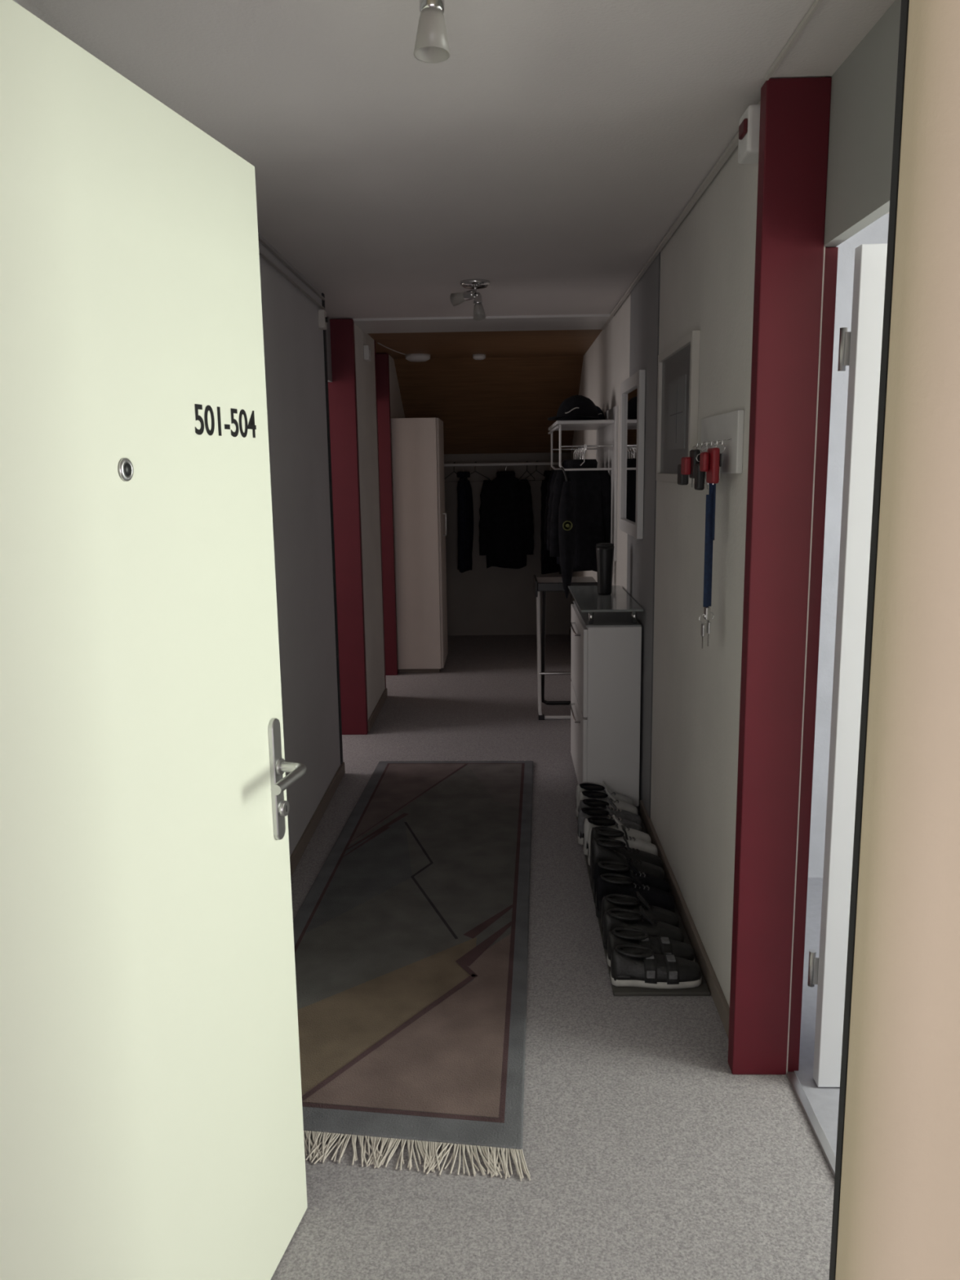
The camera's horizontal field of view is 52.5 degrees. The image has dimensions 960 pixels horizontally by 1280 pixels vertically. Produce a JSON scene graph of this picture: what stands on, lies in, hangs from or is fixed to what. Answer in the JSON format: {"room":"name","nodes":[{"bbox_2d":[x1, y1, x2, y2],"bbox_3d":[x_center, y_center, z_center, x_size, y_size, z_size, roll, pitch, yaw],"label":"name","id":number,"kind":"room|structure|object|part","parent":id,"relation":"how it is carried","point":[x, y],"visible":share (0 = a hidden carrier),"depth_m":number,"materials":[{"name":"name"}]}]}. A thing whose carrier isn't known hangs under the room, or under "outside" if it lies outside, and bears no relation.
{"room":"apartment entrance hallway","nodes":[
{"label":"apartment entrance hallway","id":0,"kind":"room"},
{"bbox_2d":[13,0,404,857],"bbox_3d":[-0.751,-0.489,4.833,0.140,2.290,7.710,-1,10,1],"label":"wall","id":1,"kind":"structure","parent":0,"point":[294,346],"depth_m":4.07,"materials":[{"name":"grey paint"}]},
{"bbox_2d":[257,235,324,300],"bbox_3d":[-0.746,-1.276,2.889,0.012,0.011,3.100,-1,10,1],"label":"trim","id":2,"kind":"structure","parent":1,"relation":"attached to","point":[260,240],"depth_m":3.69,"materials":[{"name":"silver metal"}]},
{"bbox_2d":[258,249,325,310],"bbox_3d":[-0.746,-1.231,2.897,0.012,0.011,3.100,-1,10,1],"label":"trim","id":3,"kind":"structure","parent":1,"relation":"attached to","point":[260,253],"depth_m":3.68,"materials":[{"name":"silver metal"}]},
{"bbox_2d":[289,761,345,877],"bbox_3d":[-0.723,0.941,3.162,0.014,0.060,3.460,-1,10,1],"label":"baseboard","id":4,"kind":"structure","parent":1,"relation":"attached to","point":[308,833],"depth_m":4.10,"materials":[{"name":"brown plastic"}]},
{"bbox_2d":[317,309,328,329],"bbox_3d":[-0.702,-1.437,4.363,0.040,0.080,0.060,-1,10,1],"label":"wall sensor","id":5,"kind":"object","parent":1,"relation":"attached to","point":[322,313],"visible":1,"depth_m":4.34,"materials":[{"name":"grey plastic"}]},
{"bbox_2d":[321,293,342,764],"bbox_3d":[-0.765,-0.456,4.652,0.131,2.290,0.040,-1,10,1],"label":"trim","id":6,"kind":"structure","parent":1,"relation":"attached to","point":[322,294],"depth_m":4.63,"materials":[{"name":"black"}]},
{"bbox_2d":[328,319,368,734],"bbox_3d":[-0.737,-0.587,5.397,0.151,2.285,0.055,-1,10,1],"label":"pillar","id":7,"kind":"structure","parent":1,"relation":"attached to","point":[342,391],"depth_m":5.37,"materials":[{"name":"paint"}]},
{"bbox_2d":[363,345,371,361],"bbox_3d":[-0.652,-1.669,5.662,0.038,0.080,0.100,-1,10,1],"label":"wall sensor","id":8,"kind":"object","parent":1,"relation":"attached to","point":[366,348],"visible":1,"depth_m":5.62,"materials":[{"name":"white paint"}]},
{"bbox_2d":[368,688,387,731],"bbox_3d":[-0.634,0.426,6.050,0.014,0.060,0.870,-1,10,1],"label":"baseboard","id":9,"kind":"structure","parent":1,"relation":"attached to","point":[384,696],"depth_m":5.97,"materials":[{"name":"brown plastic"}]},
{"bbox_2d":[373,340,398,688],"bbox_3d":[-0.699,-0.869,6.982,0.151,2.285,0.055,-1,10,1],"label":"trim","id":10,"kind":"structure","parent":1,"relation":"attached to","point":[382,359],"depth_m":6.95,"materials":[{"name":"paint"}]},
{"bbox_2d":[325,315,332,382],"bbox_3d":[-0.817,-1.486,4.850,0.025,0.330,0.710,-1,10,1],"label":"wall","id":11,"kind":"structure","parent":0,"point":[327,331],"depth_m":5.14,"materials":[{"name":"white paint"}]},
{"bbox_2d":[15,0,895,319],"bbox_3d":[0.068,-1.421,3.184,6.000,0.100,5.030,-1,10,1],"label":"ceiling","id":12,"kind":"structure","parent":0,"point":[556,145],"depth_m":2.21,"materials":[{"name":"paint"}]},
{"bbox_2d":[413,0,449,62],"bbox_3d":[-0.079,-0.982,1.493,0.137,0.167,0.130,-1,10,1],"label":"ceiling spotlight","id":13,"kind":"object","parent":12,"relation":"attached to","point":[431,46],"depth_m":1.47,"materials":[{"name":"white glass"}]},
{"bbox_2d":[449,279,489,320],"bbox_3d":[-0.043,-1.471,4.230,0.175,0.164,0.130,-1,10,1],"label":"ceiling spotlight","id":14,"kind":"object","parent":12,"relation":"attached to","point":[456,299],"depth_m":4.20,"materials":[{"name":"silver metal"}]},
{"bbox_2d":[472,354,485,359],"bbox_3d":[-0.005,-2.022,6.955,0.094,0.035,0.094,-1,10,1],"label":"smoke detector","id":15,"kind":"object","parent":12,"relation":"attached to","point":[477,357],"visible":1,"depth_m":6.92,"materials":[{"name":"white paint"}]},
{"bbox_2d":[368,329,602,359],"bbox_3d":[0.146,-1.993,6.398,6.000,0.100,1.500,-1,10,1],"label":"ceiling wood","id":16,"kind":"structure","parent":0,"point":[557,343],"depth_m":6.33,"materials":[{"name":"brown wood"}]},
{"bbox_2d":[377,342,405,355],"bbox_3d":[-0.587,-1.945,6.500,0.116,0.008,0.651,-1,10,1],"label":"cable","id":17,"kind":"object","parent":16,"relation":"attached to","point":[377,342],"depth_m":6.51,"materials":[{"name":"white plastic"}]},
{"bbox_2d":[404,353,430,361],"bbox_3d":[-0.441,-2.004,6.918,0.180,0.045,0.180,-1,10,1],"label":"disc","id":18,"kind":"object","parent":16,"relation":"attached to","point":[411,357],"depth_m":6.85,"materials":[{"name":"white plastic"}]},
{"bbox_2d":[393,355,583,453],"bbox_3d":[0.186,-1.870,7.943,6.000,0.885,1.500,-1,10,1],"label":"ceiling","id":19,"kind":"structure","parent":0,"point":[488,405],"depth_m":7.67,"materials":[{"name":"brown wood"}]},
{"bbox_2d":[444,452,571,635],"bbox_3d":[0.216,-0.851,8.723,6.000,1.615,0.120,-1,10,1],"label":"wall","id":20,"kind":"structure","parent":0,"point":[481,600],"depth_m":8.72,"materials":[{"name":"grey paint"}]},
{"bbox_2d":[271,634,839,1279],"bbox_3d":[0.103,0.919,3.667,6.000,0.104,10.900,-1,10,1],"label":"floor","id":21,"kind":"structure","parent":0,"point":[646,1156],"depth_m":2.23,"materials":[{"name":"carpet"}]},
{"bbox_2d":[293,760,533,1181],"bbox_3d":[-0.216,0.882,3.570,0.817,0.017,3.007,0,10,3],"label":"area rug","id":22,"kind":"object","parent":21,"relation":"on","point":[411,936],"visible":0.77,"depth_m":2.91,"materials":[{"name":"fabric"}]},
{"bbox_2d":[391,417,448,672],"bbox_3d":[-0.432,-0.716,7.341,0.363,1.850,0.598,-1,10,1],"label":"wardrobe","id":23,"kind":"object","parent":21,"relation":"on","point":[420,516],"visible":1,"depth_m":7.06,"materials":[{"name":"white wood"}]},
{"bbox_3d":[-0.288,-0.708,7.194,0.018,1.813,0.285,-1,10,1],"label":"door panel","id":24,"kind":"part","parent":23,"relation":"part of","materials":[{"name":"white wood"}]},
{"bbox_3d":[-0.281,-0.759,7.481,0.018,1.813,0.290,-1,10,1],"label":"door panel","id":25,"kind":"part","parent":23,"relation":"part of","materials":[{"name":"white wood"}]},
{"bbox_3d":[-0.266,-0.865,7.280,0.025,0.170,0.010,-1,10,1],"label":"door handle","id":26,"kind":"part","parent":23,"relation":"part of","materials":[{"name":"silver metal"}]},
{"bbox_2d":[533,574,597,719],"bbox_3d":[0.515,0.032,5.941,0.365,0.842,0.416,-1,10,1],"label":"table","id":27,"kind":"object","parent":21,"relation":"on","point":[544,584],"visible":0.71,"depth_m":5.86,"materials":[{"name":"white paint"}]},
{"bbox_3d":[0.334,-0.326,5.842,0.014,0.097,0.330,-1,10,1],"label":"seat trim","id":28,"kind":"part","parent":27,"relation":"part of","materials":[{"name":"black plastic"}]},
{"bbox_3d":[0.519,0.062,5.881,0.348,0.801,0.242,-1,10,1],"label":"frame","id":29,"kind":"part","parent":27,"relation":"part of","materials":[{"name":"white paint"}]},
{"bbox_3d":[0.526,0.049,5.976,0.298,0.793,0.352,-1,10,1],"label":"frame","id":30,"kind":"part","parent":27,"relation":"part of","materials":[{"name":"black plastic"}]},
{"bbox_3d":[0.515,-0.348,5.834,0.353,0.028,0.310,-1,10,1],"label":"seat","id":31,"kind":"part","parent":27,"relation":"part of","materials":[{"name":"black plastic"}]},
{"bbox_3d":[0.512,-0.311,5.676,0.351,0.050,0.015,-1,10,1],"label":"seat trim","id":32,"kind":"part","parent":27,"relation":"part of","materials":[{"name":"black plastic"}]},
{"bbox_2d":[568,585,643,809],"bbox_3d":[0.565,0.243,4.582,0.275,0.902,0.840,-1,10,1],"label":"cabinet","id":33,"kind":"object","parent":21,"relation":"on","point":[606,637],"visible":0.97,"depth_m":4.20,"materials":[{"name":"white paint"}]},
{"bbox_3d":[0.436,-0.051,4.451,0.028,0.010,0.349,-1,10,1],"label":"flap handle","id":34,"kind":"part","parent":33,"relation":"part of","materials":[{"name":"silver metal"}]},
{"bbox_3d":[0.441,0.338,4.520,0.028,0.010,0.349,-1,10,1],"label":"flap handle","id":35,"kind":"part","parent":33,"relation":"part of","materials":[{"name":"silver metal"}]},
{"bbox_2d":[595,542,613,595],"bbox_3d":[0.584,-0.332,4.550,0.086,0.239,0.086,-1,10,1],"label":"travel mug","id":36,"kind":"object","parent":33,"relation":"on","point":[604,551],"visible":1,"depth_m":4.52,"materials":[{"name":"black plastic"}]},
{"bbox_3d":[0.582,-0.442,4.530,0.082,0.016,0.082,-1,10,1],"label":"lid","id":37,"kind":"part","parent":36,"relation":"part of","materials":[{"name":"black plastic"}]},
{"bbox_2d":[568,585,643,612],"bbox_3d":[0.566,-0.196,4.503,0.261,0.010,0.840,-1,10,1],"label":"glass shelf","id":38,"kind":"object","parent":33,"relation":"attached to","point":[588,599],"depth_m":4.37,"materials":[{"name":"black"}]},
{"bbox_2d":[575,811,710,995],"bbox_3d":[0.539,0.885,3.515,0.276,0.012,1.485,-1,10,1],"label":"tray","id":39,"kind":"object","parent":21,"relation":"on","point":[703,989],"visible":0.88,"depth_m":2.80,"materials":[{"name":"grey"}]},
{"bbox_2d":[575,781,638,817],"bbox_3d":[0.539,0.692,4.140,0.253,0.148,0.202,-1,10,1],"label":"sneakers","id":40,"kind":"object","parent":39,"relation":"on","point":[584,790],"visible":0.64,"depth_m":4.11,"materials":[{"name":"white leather"}]},
{"bbox_2d":[577,796,641,844],"bbox_3d":[0.526,0.728,3.939,0.267,0.148,0.207,-1,10,1],"label":"sneakers","id":41,"kind":"object","parent":39,"relation":"on","point":[588,808],"visible":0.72,"depth_m":3.90,"materials":[{"name":"grey"}]},
{"bbox_2d":[583,814,657,865],"bbox_3d":[0.538,0.765,3.731,0.270,0.148,0.211,-1,10,1],"label":"sneakers","id":42,"kind":"object","parent":39,"relation":"on","point":[639,840],"visible":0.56,"depth_m":3.75,"materials":[{"name":"white leather"}]},
{"bbox_2d":[590,825,665,889],"bbox_3d":[0.533,0.783,3.520,0.271,0.186,0.207,-1,10,1],"label":"shoes","id":43,"kind":"object","parent":39,"relation":"on","point":[602,847],"visible":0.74,"depth_m":3.46,"materials":[{"name":"black leather"}]},
{"bbox_2d":[593,858,675,918],"bbox_3d":[0.522,0.841,3.307,0.264,0.148,0.210,-1,10,1],"label":"shoes","id":44,"kind":"object","parent":39,"relation":"on","point":[609,877],"visible":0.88,"depth_m":3.25,"materials":[{"name":"black leather"}]},
{"bbox_2d":[600,891,684,949],"bbox_3d":[0.515,0.889,3.099,0.254,0.125,0.212,-1,10,1],"label":"shoes","id":45,"kind":"object","parent":39,"relation":"on","point":[620,910],"visible":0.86,"depth_m":3.05,"materials":[{"name":"black leather"}]},
{"bbox_2d":[606,927,701,989],"bbox_3d":[0.515,0.936,2.890,0.262,0.105,0.214,-1,10,1],"label":"shoes","id":46,"kind":"object","parent":39,"relation":"on","point":[635,958],"visible":1,"depth_m":2.81,"materials":[{"name":"black leather"}]},
{"bbox_2d":[786,1072,835,1177],"bbox_3d":[0.761,1.170,1.907,0.022,0.008,1.040,-1,10,1],"label":"trim","id":47,"kind":"structure","parent":21,"relation":"on","point":[814,1122],"depth_m":2.24,"materials":[{"name":"silver metal"}]},
{"bbox_2d":[570,145,758,1007],"bbox_3d":[0.781,-0.616,5.430,0.105,2.290,6.418,-1,10,1],"label":"wall","id":48,"kind":"structure","parent":0,"point":[708,264],"depth_m":2.92,"materials":[{"name":"white paint"}]},
{"bbox_2d":[351,314,613,333],"bbox_3d":[0.020,-1.762,5.426,1.395,0.012,0.500,-1,10,1],"label":"trim","id":49,"kind":"structure","parent":48,"relation":"attached to","point":[571,322],"depth_m":5.37,"materials":[{"name":"white paint"}]},
{"bbox_2d":[444,460,562,482],"bbox_3d":[0.096,-1.437,8.276,1.395,0.171,0.378,-1,10,1],"label":"rail","id":50,"kind":"object","parent":48,"relation":"attached to","point":[536,463],"visible":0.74,"depth_m":8.26,"materials":[{"name":"silver metal"}]},
{"bbox_2d":[457,462,473,573],"bbox_3d":[-0.135,-1.050,8.351,0.113,0.921,0.416,1,10,11],"label":"jacket","id":51,"kind":"object","parent":50,"relation":"hanging from","point":[464,496],"visible":1,"depth_m":8.26,"materials":[{"name":"black fabric"}]},
{"bbox_3d":[0.096,-1.492,8.267,1.395,0.025,0.026,-1,10,1],"label":"rail","id":52,"kind":"part","parent":50,"relation":"part of","materials":[{"name":"white paint"}]},
{"bbox_2d":[479,465,533,568],"bbox_3d":[0.225,-1.064,8.342,0.475,0.901,0.160,-1,10,-1],"label":"jacket","id":53,"kind":"object","parent":50,"relation":"hanging from","point":[506,526],"visible":1,"depth_m":8.29,"materials":[{"name":"black fabric"}]},
{"bbox_2d":[540,465,559,573],"bbox_3d":[0.603,-1.048,8.335,0.135,0.941,0.455,3,11,22],"label":"shirt","id":54,"kind":"object","parent":50,"relation":"hanging from","point":[548,564],"visible":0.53,"depth_m":8.20,"materials":[{"name":"black fabric"}]},
{"bbox_2d":[557,564,561,573],"bbox_3d":[0.723,-1.049,8.331,0.115,0.941,0.455,1,10,8],"label":"shirt","id":55,"kind":"object","parent":50,"relation":"hanging from","point":[558,566],"visible":0.02,"depth_m":8.29,"materials":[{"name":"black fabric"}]},
{"bbox_2d":[547,395,618,560],"bbox_3d":[0.560,-0.933,5.564,0.456,0.873,1.094,-1,10,1],"label":"coat rack","id":56,"kind":"object","parent":48,"relation":"attached to","point":[606,452],"depth_m":5.14,"materials":[{"name":"white paint"}]},
{"bbox_2d":[544,448,577,557],"bbox_3d":[0.573,-0.821,5.834,0.377,0.651,0.135,-1,10,1],"label":"jacket","id":57,"kind":"object","parent":56,"relation":"hanging from","point":[563,461],"visible":0.14,"depth_m":5.80,"materials":[{"name":"black fabric"}]},
{"bbox_2d":[546,448,581,564],"bbox_3d":[0.569,-0.779,5.659,0.377,0.671,0.138,-3,10,-10],"label":"jacket","id":58,"kind":"object","parent":56,"relation":"hanging from","point":[566,460],"visible":0.16,"depth_m":5.60,"materials":[{"name":"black fabric"}]},
{"bbox_2d":[546,448,584,564],"bbox_3d":[0.564,-0.749,5.460,0.377,0.661,0.135,1,10,10],"label":"jacket","id":59,"kind":"object","parent":56,"relation":"hanging from","point":[548,518],"visible":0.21,"depth_m":5.46,"materials":[{"name":"black fabric"}]},
{"bbox_2d":[558,466,575,598],"bbox_3d":[0.462,-0.568,5.169,0.092,0.695,0.097,-1,10,1],"label":"bag","id":60,"kind":"object","parent":56,"relation":"hanging from","point":[566,509],"visible":0.98,"depth_m":5.14,"materials":[{"name":"black fabric"}]},
{"bbox_3d":[0.505,-1.234,5.166,0.277,0.138,0.343,3,11,20],"label":"baseball cap","id":61,"kind":"part","parent":56,"relation":"part of","materials":[{"name":"black fabric"}]},
{"bbox_3d":[0.562,-1.098,5.557,0.018,0.017,0.950,-1,10,1],"label":"hanging rod","id":62,"kind":"part","parent":56,"relation":"part of","materials":[{"name":"silver metal"}]},
{"bbox_2d":[549,447,610,572],"bbox_3d":[0.560,-0.711,5.305,0.367,0.681,0.123,-2,10,-4],"label":"jacket","id":63,"kind":"object","parent":56,"relation":"hanging from","point":[591,489],"visible":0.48,"depth_m":5.26,"materials":[{"name":"black fabric"}]},
{"bbox_2d":[548,419,614,431],"bbox_3d":[0.561,-1.220,5.535,0.301,0.018,0.950,-1,10,1],"label":"shelf","id":64,"kind":"object","parent":56,"relation":"attached to","point":[594,424],"depth_m":5.23,"materials":[{"name":"white metal"}]},
{"bbox_3d":[0.620,-1.280,5.508,0.176,0.105,0.190,-4,11,-19],"label":"crown","id":65,"kind":"part","parent":56,"relation":"part of","materials":[{"name":"black fabric"}]},
{"bbox_3d":[0.633,-1.275,5.472,0.216,0.108,0.268,-4,11,-19],"label":"baseball cap","id":66,"kind":"part","parent":56,"relation":"part of","materials":[{"name":"black fabric"}]},
{"bbox_3d":[0.723,-0.902,5.588,0.014,0.800,1.050,-1,10,1],"label":"panel","id":67,"kind":"part","parent":56,"relation":"part of","materials":[{"name":"white paint"}]},
{"bbox_2d":[626,297,631,570],"bbox_3d":[0.708,-0.476,4.651,0.004,2.289,0.005,-1,10,1],"label":"trim","id":68,"kind":"structure","parent":48,"relation":"attached to","point":[630,297],"depth_m":4.51,"materials":[{"name":"grey"}]},
{"bbox_2d":[618,369,645,538],"bbox_3d":[0.681,-0.827,4.383,0.026,0.695,0.650,-1,10,1],"label":"wall mirror","id":69,"kind":"object","parent":48,"relation":"attached to","point":[632,437],"visible":1,"depth_m":4.33,"materials":[{"name":"white paint"}]},
{"bbox_3d":[0.688,-0.879,4.676,0.026,0.695,0.055,-1,10,1],"label":"frame","id":70,"kind":"part","parent":69,"relation":"part of","materials":[{"name":"white paint"}]},
{"bbox_3d":[0.685,-0.512,4.439,0.026,0.055,0.540,-1,10,1],"label":"frame rail","id":71,"kind":"part","parent":69,"relation":"part of","materials":[{"name":"white paint"}]},
{"bbox_3d":[0.677,-1.142,4.327,0.026,0.055,0.540,-1,10,1],"label":"frame rail","id":72,"kind":"part","parent":69,"relation":"part of","materials":[{"name":"white paint"}]},
{"bbox_2d":[623,386,637,523],"bbox_3d":[0.687,-0.827,4.383,0.011,0.585,0.540,-1,10,1],"label":"mirror glass","id":73,"kind":"object","parent":69,"relation":"on","point":[630,393],"depth_m":4.42,"materials":[{"name":"grey"}]},
{"bbox_3d":[0.674,-0.775,4.090,0.026,0.695,0.055,-1,10,1],"label":"frame","id":74,"kind":"part","parent":69,"relation":"part of","materials":[{"name":"white paint"}]},
{"bbox_2d":[626,253,658,816],"bbox_3d":[0.698,-0.431,4.240,0.004,2.234,0.820,-1,10,1],"label":"trim","id":75,"kind":"structure","parent":48,"relation":"attached to","point":[644,295],"depth_m":4.04,"materials":[{"name":"grey paint"}]},
{"bbox_2d":[648,252,660,817],"bbox_3d":[0.688,-0.331,3.838,0.004,2.289,0.005,-1,10,1],"label":"trim","id":76,"kind":"structure","parent":48,"relation":"attached to","point":[660,252],"depth_m":3.83,"materials":[{"name":"grey metal"}]},
{"bbox_2d":[655,330,700,484],"bbox_3d":[0.660,-0.763,3.282,0.024,0.455,0.660,-1,10,1],"label":"framed print","id":77,"kind":"object","parent":48,"relation":"attached to","point":[678,366],"visible":0.88,"depth_m":3.25,"materials":[{"name":"grey plastic"}]},
{"bbox_3d":[0.668,-0.819,3.593,0.024,0.455,0.028,-1,10,1],"label":"frame","id":78,"kind":"part","parent":77,"relation":"part of","materials":[{"name":"grey plastic"}]},
{"bbox_3d":[0.663,-0.553,3.320,0.024,0.028,0.604,-1,10,1],"label":"frame rail","id":79,"kind":"part","parent":77,"relation":"part of","materials":[{"name":"grey plastic"}]},
{"bbox_3d":[0.657,-0.973,3.245,0.024,0.028,0.604,-1,10,1],"label":"frame rail","id":80,"kind":"part","parent":77,"relation":"part of","materials":[{"name":"grey plastic"}]},
{"bbox_3d":[0.653,-0.708,2.971,0.024,0.455,0.028,-1,10,1],"label":"frame","id":81,"kind":"part","parent":77,"relation":"part of","materials":[{"name":"grey plastic"}]},
{"bbox_2d":[600,100,760,329],"bbox_3d":[0.666,-1.491,3.869,0.015,0.010,3.630,-1,10,1],"label":"trim","id":82,"kind":"structure","parent":48,"relation":"attached to","point":[733,144],"depth_m":3.06,"materials":[{"name":"grey plastic"}]},
{"bbox_2d":[639,800,729,1039],"bbox_3d":[0.683,0.886,3.358,0.014,0.060,1.808,-1,10,1],"label":"baseboard","id":83,"kind":"structure","parent":48,"relation":"attached to","point":[722,1007],"depth_m":3.08,"materials":[{"name":"brown plastic"}]},
{"bbox_2d":[677,409,744,648],"bbox_3d":[0.619,-0.299,2.680,0.084,0.627,0.470,-1,10,1],"label":"key holder","id":84,"kind":"object","parent":48,"relation":"attached to","point":[722,443],"visible":1,"depth_m":2.59,"materials":[{"name":"white paint"}]},
{"bbox_2d":[737,104,759,164],"bbox_3d":[0.606,-1.115,2.147,0.068,0.097,0.095,-1,10,1],"label":"door chime","id":85,"kind":"object","parent":48,"relation":"attached to","point":[749,122],"visible":0.7,"depth_m":2.11,"materials":[{"name":"white paint"}]},
{"bbox_2d":[728,76,831,1074],"bbox_3d":[0.680,-0.048,2.247,0.134,2.288,0.052,-1,10,1],"label":"pillar","id":86,"kind":"structure","parent":48,"relation":"attached to","point":[795,113],"depth_m":2.20,"materials":[{"name":"paint"}]},
{"bbox_2d":[764,0,822,80],"bbox_3d":[0.579,-1.056,1.413,0.007,0.009,1.220,-1,10,1],"label":"trim","id":87,"kind":"structure","parent":48,"relation":"attached to","point":[816,4],"depth_m":1.82,"materials":[{"name":"grey plastic"}]},
{"bbox_2d":[786,246,838,1074],"bbox_3d":[0.769,0.115,2.280,0.030,1.955,0.040,-1,10,1],"label":"trim","id":88,"kind":"structure","parent":48,"relation":"attached to","point":[831,253],"depth_m":2.24,"materials":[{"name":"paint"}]},
{"bbox_2d":[807,243,887,1087],"bbox_3d":[1.183,0.122,2.210,0.790,1.937,0.063,-1,10,1],"label":"leaf","id":89,"kind":"object","parent":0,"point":[870,260],"depth_m":2.17,"materials":[{"name":"white"}]},
{"bbox_3d":[0.806,0.798,2.363,0.016,0.090,0.016,-1,10,1],"label":"hinge","id":90,"kind":"part","parent":89,"relation":"part of","materials":[{"name":"silver metal"}]},
{"bbox_2d":[813,957,818,984],"bbox_3d":[0.817,0.800,2.351,0.022,0.070,0.003,-1,10,1],"label":"hinge leaf","id":91,"kind":"object","parent":89,"relation":"attached to","point":[815,967],"depth_m":2.35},
{"bbox_3d":[0.786,-0.630,2.109,0.016,0.090,0.016,-1,10,1],"label":"hinge","id":92,"kind":"part","parent":89,"relation":"part of","materials":[{"name":"silver metal"}]},
{"bbox_2d":[843,331,850,365],"bbox_3d":[0.797,-0.628,2.097,0.022,0.070,0.003,-1,10,1],"label":"hinge leaf","id":93,"kind":"object","parent":89,"relation":"attached to","point":[847,335],"depth_m":2.10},
{"bbox_2d":[808,213,888,877],"bbox_3d":[1.935,-0.271,3.400,2.300,2.290,0.120,-1,10,1],"label":"wall","id":94,"kind":"structure","parent":0,"point":[877,233],"depth_m":3.35,"materials":[{"name":"white paint"}]},
{"bbox_2d":[823,0,901,247],"bbox_3d":[0.737,-0.919,1.552,0.030,0.334,1.112,-1,10,1],"label":"wall panel","id":95,"kind":"object","parent":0,"point":[864,86],"visible":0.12,"depth_m":1.85,"materials":[{"name":"white paint"}]},
{"bbox_2d":[835,0,959,1279],"bbox_3d":[1.695,0.026,0.866,2.656,2.600,0.115,-1,10,1],"label":"wall","id":96,"kind":"structure","parent":0,"point":[900,1206],"depth_m":0.87,"materials":[{"name":"beige paint"}]},
{"bbox_2d":[828,0,909,1279],"bbox_3d":[0.394,0.303,1.009,0.017,2.040,0.015,-1,10,1],"label":"trim","id":97,"kind":"structure","parent":96,"relation":"attached to","point":[904,3],"depth_m":0.95,"materials":[{"name":"black"}]},
{"bbox_3d":[-1.795,0.055,0.975,2.360,2.600,0.075,-1,10,1],"label":"wall","id":98,"kind":"structure","parent":0,"visible":0},
{"bbox_2d":[0,0,307,1279],"bbox_3d":[-0.481,0.260,1.395,0.042,2.001,0.900,1,10,12],"label":"leaf","id":99,"kind":"object","parent":98,"relation":"attached to","point":[152,1126],"visible":0.99,"depth_m":1.31,"materials":[{"name":"laminate"}]},
{"bbox_2d":[118,457,133,481],"bbox_3d":[-0.468,-0.226,1.287,0.005,0.031,0.031,1,10,12],"label":"ring","id":100,"kind":"object","parent":99,"relation":"attached to","point":[122,461],"visible":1,"depth_m":1.28,"materials":[{"name":"silver metal"}]},
{"bbox_2d":[124,462,132,475],"bbox_3d":[-0.466,-0.225,1.287,0.004,0.019,0.019,1,10,12],"label":"lens","id":101,"kind":"object","parent":100,"relation":"attached to","point":[127,468],"visible":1,"depth_m":1.28,"materials":[{"name":"black plastic"}]},
{"bbox_2d":[195,404,256,437],"bbox_3d":[-0.408,-0.352,1.570,0.001,0.046,0.215,1,10,12],"label":"number lettering","id":102,"kind":"object","parent":99,"relation":"attached to","point":[251,425],"visible":1,"depth_m":1.55,"materials":[{"name":"black plastic"}]},
{"bbox_2d":[267,718,285,839],"bbox_3d":[-0.373,0.256,1.787,0.009,0.231,0.035,1,10,12],"label":"plate","id":103,"kind":"object","parent":99,"relation":"attached to","point":[273,729],"visible":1,"depth_m":1.78,"materials":[{"name":"silver metal"}]},
{"bbox_2d":[275,758,284,774],"bbox_3d":[-0.366,0.232,1.781,0.008,0.030,0.030,1,10,12],"label":"handle collar","id":104,"kind":"object","parent":103,"relation":"attached to","point":[279,761],"depth_m":1.77,"materials":[{"name":"silver metal"}]},
{"bbox_2d":[277,800,289,816],"bbox_3d":[-0.363,0.310,1.795,0.012,0.028,0.028,1,10,12],"label":"cylinder","id":105,"kind":"object","parent":103,"relation":"attached to","point":[282,810],"visible":1,"depth_m":1.78,"materials":[{"name":"silver metal"}]},
{"bbox_2d":[271,761,306,795],"bbox_3d":[-0.353,0.242,1.720,0.064,0.018,0.135,1,10,12],"label":"lever","id":106,"kind":"object","parent":103,"relation":"attached to","point":[297,770],"visible":0.99,"depth_m":1.72,"materials":[{"name":"silver metal"}]}
]}

